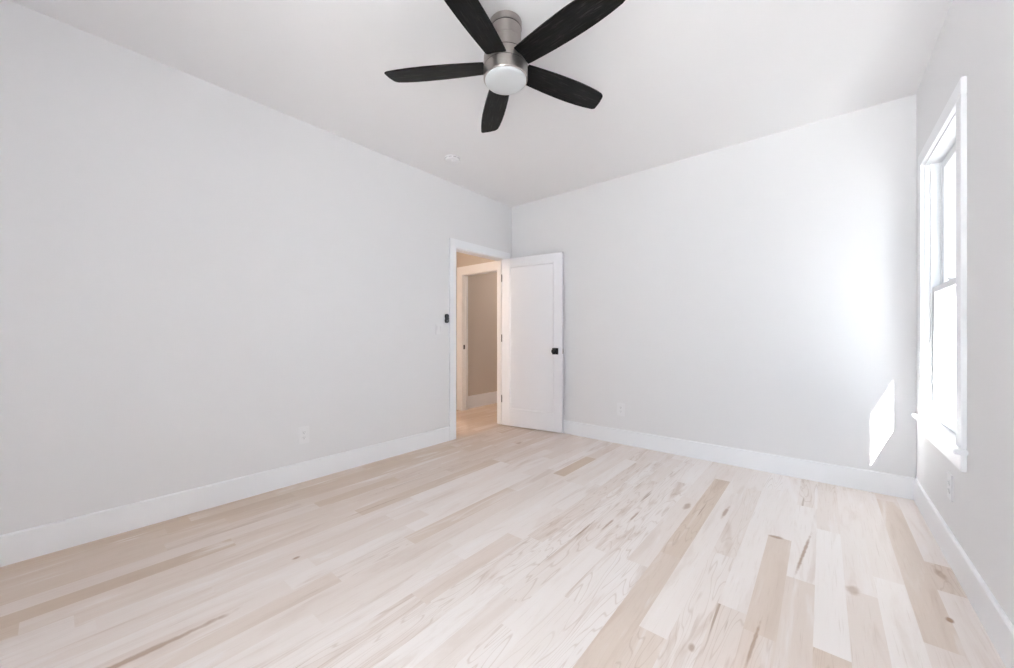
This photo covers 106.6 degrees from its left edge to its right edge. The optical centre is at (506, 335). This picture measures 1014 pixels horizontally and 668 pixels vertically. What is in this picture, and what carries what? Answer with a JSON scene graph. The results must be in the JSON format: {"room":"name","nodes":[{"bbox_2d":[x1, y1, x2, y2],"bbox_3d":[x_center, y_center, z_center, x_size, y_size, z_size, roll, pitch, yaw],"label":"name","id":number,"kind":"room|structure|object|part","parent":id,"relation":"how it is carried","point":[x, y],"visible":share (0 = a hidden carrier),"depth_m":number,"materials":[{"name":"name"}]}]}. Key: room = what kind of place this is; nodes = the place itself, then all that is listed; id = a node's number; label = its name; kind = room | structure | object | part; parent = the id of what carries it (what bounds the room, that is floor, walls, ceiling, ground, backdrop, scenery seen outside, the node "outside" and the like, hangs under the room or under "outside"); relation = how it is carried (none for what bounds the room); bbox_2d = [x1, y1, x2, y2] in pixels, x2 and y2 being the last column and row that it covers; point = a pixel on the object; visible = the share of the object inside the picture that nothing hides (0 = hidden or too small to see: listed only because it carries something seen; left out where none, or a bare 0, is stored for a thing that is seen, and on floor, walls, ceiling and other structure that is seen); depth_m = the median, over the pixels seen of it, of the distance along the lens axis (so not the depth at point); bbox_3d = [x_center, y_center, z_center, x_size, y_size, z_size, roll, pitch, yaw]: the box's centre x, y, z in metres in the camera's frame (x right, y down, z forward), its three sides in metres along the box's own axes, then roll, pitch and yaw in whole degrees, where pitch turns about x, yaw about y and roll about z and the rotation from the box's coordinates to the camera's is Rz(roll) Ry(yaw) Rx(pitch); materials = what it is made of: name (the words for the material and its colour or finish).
{"room":"empty bedroom","nodes":[
{"label":"empty bedroom","id":0,"kind":"room"},
{"bbox_2d":[0,0,511,534],"bbox_3d":[-0.568,-0.259,4.105,0.115,2.918,7.230,0,0,40],"label":"wall","id":1,"kind":"structure","parent":0,"point":[196,274],"depth_m":2.33,"materials":[{"name":"white paint"}]},
{"bbox_2d":[0,426,449,566],"bbox_3d":[-1.690,1.026,2.663,0.014,0.148,3.379,0,0,40],"label":"baseboard","id":2,"kind":"structure","parent":1,"relation":"attached to","point":[18,546],"depth_m":2.31,"materials":[{"name":"white paint"}]},
{"bbox_2d":[298,426,308,444],"bbox_3d":[-1.534,0.750,2.852,0.010,0.130,0.082,0,0,40],"label":"wall outlet","id":3,"kind":"object","parent":1,"relation":"attached to","point":[303,432],"visible":1,"depth_m":2.85,"materials":[{"name":"white plastic"}]},
{"bbox_2d":[436,324,443,334],"bbox_3d":[-0.687,-0.065,3.865,0.010,0.114,0.106,0,0,40],"label":"light switch","id":4,"kind":"object","parent":1,"relation":"attached to","point":[439,327],"visible":1,"depth_m":3.86,"materials":[{"name":"white plastic"}]},
{"bbox_2d":[445,314,448,322],"bbox_3d":[-0.624,-0.179,3.934,0.018,0.094,0.046,0,0,40],"label":"wall control","id":5,"kind":"object","parent":1,"relation":"attached to","point":[446,315],"visible":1,"depth_m":3.92,"materials":[{"name":"black plastic"}]},
{"bbox_2d":[449,238,509,440],"bbox_3d":[-0.329,0.036,4.377,0.134,2.127,0.989,0,0,40],"label":"door frame","id":6,"kind":"structure","parent":1,"relation":"attached to","point":[455,245],"depth_m":4.01,"materials":[{"name":"white paint"}]},
{"bbox_3d":[-0.574,0.080,3.994,0.018,2.040,0.087,0,0,40],"label":"casing","id":7,"kind":"part","parent":6,"relation":"part of","materials":[{"name":"white paint"}]},
{"bbox_3d":[-0.285,-0.984,4.340,0.018,0.087,0.989,0,0,40],"label":"head casing","id":8,"kind":"part","parent":6,"relation":"part of","materials":[{"name":"white paint"}]},
{"bbox_2d":[501,252,563,432],"bbox_3d":[0.285,0.077,4.420,0.800,2.015,0.143,0,0,30],"label":"door","id":9,"kind":"structure","parent":6,"relation":"attached to","point":[532,286],"depth_m":4.40,"materials":[{"name":"white paint"}]},
{"bbox_3d":[0.286,0.028,4.420,0.572,1.705,0.031,0,0,30],"label":"panel","id":10,"kind":"part","parent":9,"relation":"part of","materials":[{"name":"white paint"}]},
{"bbox_2d":[456,252,456,409],"bbox_3d":[-1.823,-0.150,4.417,0.100,2.700,3.240,0,0,40],"label":"wall","id":11,"kind":"structure","parent":0,"point":[456,252],"depth_m":5.62,"materials":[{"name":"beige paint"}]},
{"bbox_2d":[457,252,494,274],"bbox_3d":[-0.308,-0.150,5.328,1.055,2.700,0.100,0,0,40],"label":"wall","id":12,"kind":"structure","parent":0,"point":[463,259],"depth_m":5.47,"materials":[{"name":"beige paint"}]},
{"bbox_2d":[457,261,496,410],"bbox_3d":[-0.320,0.045,5.326,1.010,2.110,0.119,0,0,40],"label":"door frame","id":13,"kind":"structure","parent":12,"relation":"attached to","point":[477,269],"depth_m":5.57,"materials":[{"name":"white paint"}]},
{"bbox_3d":[-0.697,0.105,5.576,0.110,1.990,0.018,0,0,40],"label":"casing","id":14,"kind":"part","parent":13,"relation":"part of","materials":[{"name":"white paint"}]},
{"bbox_3d":[-0.352,-0.950,5.287,1.010,0.120,0.018,0,0,40],"label":"head casing","id":15,"kind":"part","parent":13,"relation":"part of","materials":[{"name":"white paint"}]},
{"bbox_2d":[10,0,951,206],"bbox_3d":[-0.020,-1.678,1.950,3.491,0.120,4.427,0,0,40],"label":"ceiling","id":16,"kind":"structure","parent":0,"point":[677,80],"depth_m":2.27,"materials":[{"name":"white paint"}]},
{"bbox_2d":[445,154,459,163],"bbox_3d":[-0.496,-1.597,3.438,0.140,0.042,0.140,0,0,40],"label":"smoke detector","id":17,"kind":"object","parent":16,"relation":"attached to","point":[451,159],"visible":1,"depth_m":3.40,"materials":[{"name":"white plastic"}]},
{"bbox_2d":[384,0,624,132],"bbox_3d":[0.028,-1.458,1.927,1.191,0.320,1.228,0,0,40],"label":"ceiling fan","id":18,"kind":"object","parent":16,"relation":"hanging from","point":[506,71],"visible":1,"depth_m":1.88,"materials":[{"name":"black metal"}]},
{"bbox_3d":[-0.378,-1.395,2.007,0.533,0.034,0.142,0,0,7],"label":"blade","id":19,"kind":"part","parent":18,"relation":"part of","materials":[{"name":"black wood"}]},
{"bbox_3d":[-0.168,-1.395,1.620,0.142,0.034,0.533,0,0,25],"label":"blade","id":20,"kind":"part","parent":18,"relation":"part of","materials":[{"name":"black wood"}]},
{"bbox_3d":[-0.075,-1.395,2.326,0.142,0.034,0.533,0,0,-11],"label":"blade","id":21,"kind":"part","parent":18,"relation":"part of","materials":[{"name":"black wood"}]},
{"bbox_3d":[-0.007,-1.312,1.958,0.213,0.028,0.213,0,0,40],"label":"light globe","id":22,"kind":"part","parent":18,"relation":"part of","materials":[{"name":"white glass"}]},
{"bbox_3d":[0.322,-1.395,2.137,0.533,0.034,0.142,0,0,-29],"label":"blade","id":23,"kind":"part","parent":18,"relation":"part of","materials":[{"name":"black wood"}]},
{"bbox_3d":[0.265,-1.395,1.700,0.533,0.034,0.142,0,0,43],"label":"blade","id":24,"kind":"part","parent":18,"relation":"part of","materials":[{"name":"black wood"}]},
{"bbox_2d":[468,272,496,395],"bbox_3d":[0.135,-0.150,6.626,0.090,2.700,2.460,0,0,40],"label":"wall","id":25,"kind":"structure","parent":0,"point":[482,289],"depth_m":5.93,"materials":[{"name":"beige paint"}]},
{"bbox_2d":[468,391,496,408],"bbox_3d":[0.142,1.005,6.554,0.014,0.190,2.360,0,0,40],"label":"baseboard","id":26,"kind":"structure","parent":25,"relation":"attached to","point":[478,400],"depth_m":5.91,"materials":[{"name":"white paint"}]},
{"bbox_2d":[0,403,1005,667],"bbox_3d":[0.331,1.160,3.406,4.861,0.120,7.150,0,0,40],"label":"floor","id":27,"kind":"structure","parent":0,"point":[493,545],"depth_m":1.71,"materials":[{"name":"beige wood"}]},
{"bbox_2d":[512,94,915,477],"bbox_3d":[1.490,-0.259,3.647,3.631,2.918,0.115,0,0,40],"label":"wall","id":28,"kind":"structure","parent":0,"point":[759,294],"depth_m":3.10,"materials":[{"name":"white paint"}]},
{"bbox_2d":[617,403,624,415],"bbox_3d":[1.159,0.750,3.844,0.082,0.130,0.010,0,0,40],"label":"wall outlet","id":29,"kind":"object","parent":28,"relation":"attached to","point":[620,406],"visible":1,"depth_m":3.84,"materials":[{"name":"white plastic"}]},
{"bbox_2d":[563,420,913,499],"bbox_3d":[1.395,1.026,3.643,3.463,0.148,0.014,0,0,40],"label":"baseboard","id":30,"kind":"structure","parent":28,"relation":"attached to","point":[889,484],"depth_m":3.08,"materials":[{"name":"white paint"}]},
{"bbox_2d":[916,0,1013,625],"bbox_3d":[1.341,-0.259,0.747,0.140,2.918,4.527,0,0,40],"label":"wall","id":31,"kind":"structure","parent":0,"point":[975,41],"depth_m":1.46,"materials":[{"name":"white paint"}]},
{"bbox_2d":[912,76,968,472],"bbox_3d":[2.355,-0.268,1.970,0.213,1.725,1.019,0,0,40],"label":"window","id":32,"kind":"structure","parent":31,"relation":"in","point":[947,433],"depth_m":2.22,"materials":[{"name":"white paint"}]},
{"bbox_3d":[2.585,-0.278,2.358,0.018,1.546,0.082,0,0,40],"label":"casing","id":33,"kind":"part","parent":32,"relation":"part of","materials":[{"name":"white paint"}]},
{"bbox_3d":[2.300,-1.091,2.017,0.018,0.079,0.971,0,0,40],"label":"head casing","id":34,"kind":"part","parent":32,"relation":"part of","materials":[{"name":"white paint"}]},
{"bbox_3d":[2.342,0.101,1.982,0.032,0.787,0.783,0,0,40],"label":"sash","id":35,"kind":"part","parent":32,"relation":"part of","materials":[{"name":"glass"}]},
{"bbox_3d":[2.370,-0.649,1.958,0.030,0.784,0.783,0,0,40],"label":"sash","id":36,"kind":"part","parent":32,"relation":"part of","materials":[{"name":"white plastic"}]},
{"bbox_3d":[2.015,-0.278,1.676,0.018,1.546,0.082,0,0,40],"label":"casing","id":37,"kind":"part","parent":32,"relation":"part of","materials":[{"name":"white paint"}]},
{"bbox_2d":[947,471,952,501],"bbox_3d":[2.160,0.735,1.844,0.010,0.130,0.082,0,0,40],"label":"wall outlet","id":38,"kind":"object","parent":31,"relation":"attached to","point":[949,475],"visible":1,"depth_m":1.83,"materials":[{"name":"white plastic"}]},
{"bbox_2d":[914,478,1013,667],"bbox_3d":[1.314,1.026,0.835,0.014,0.148,4.427,0,0,40],"label":"baseboard","id":39,"kind":"structure","parent":31,"relation":"attached to","point":[996,623],"depth_m":1.55,"materials":[{"name":"white paint"}]}
]}

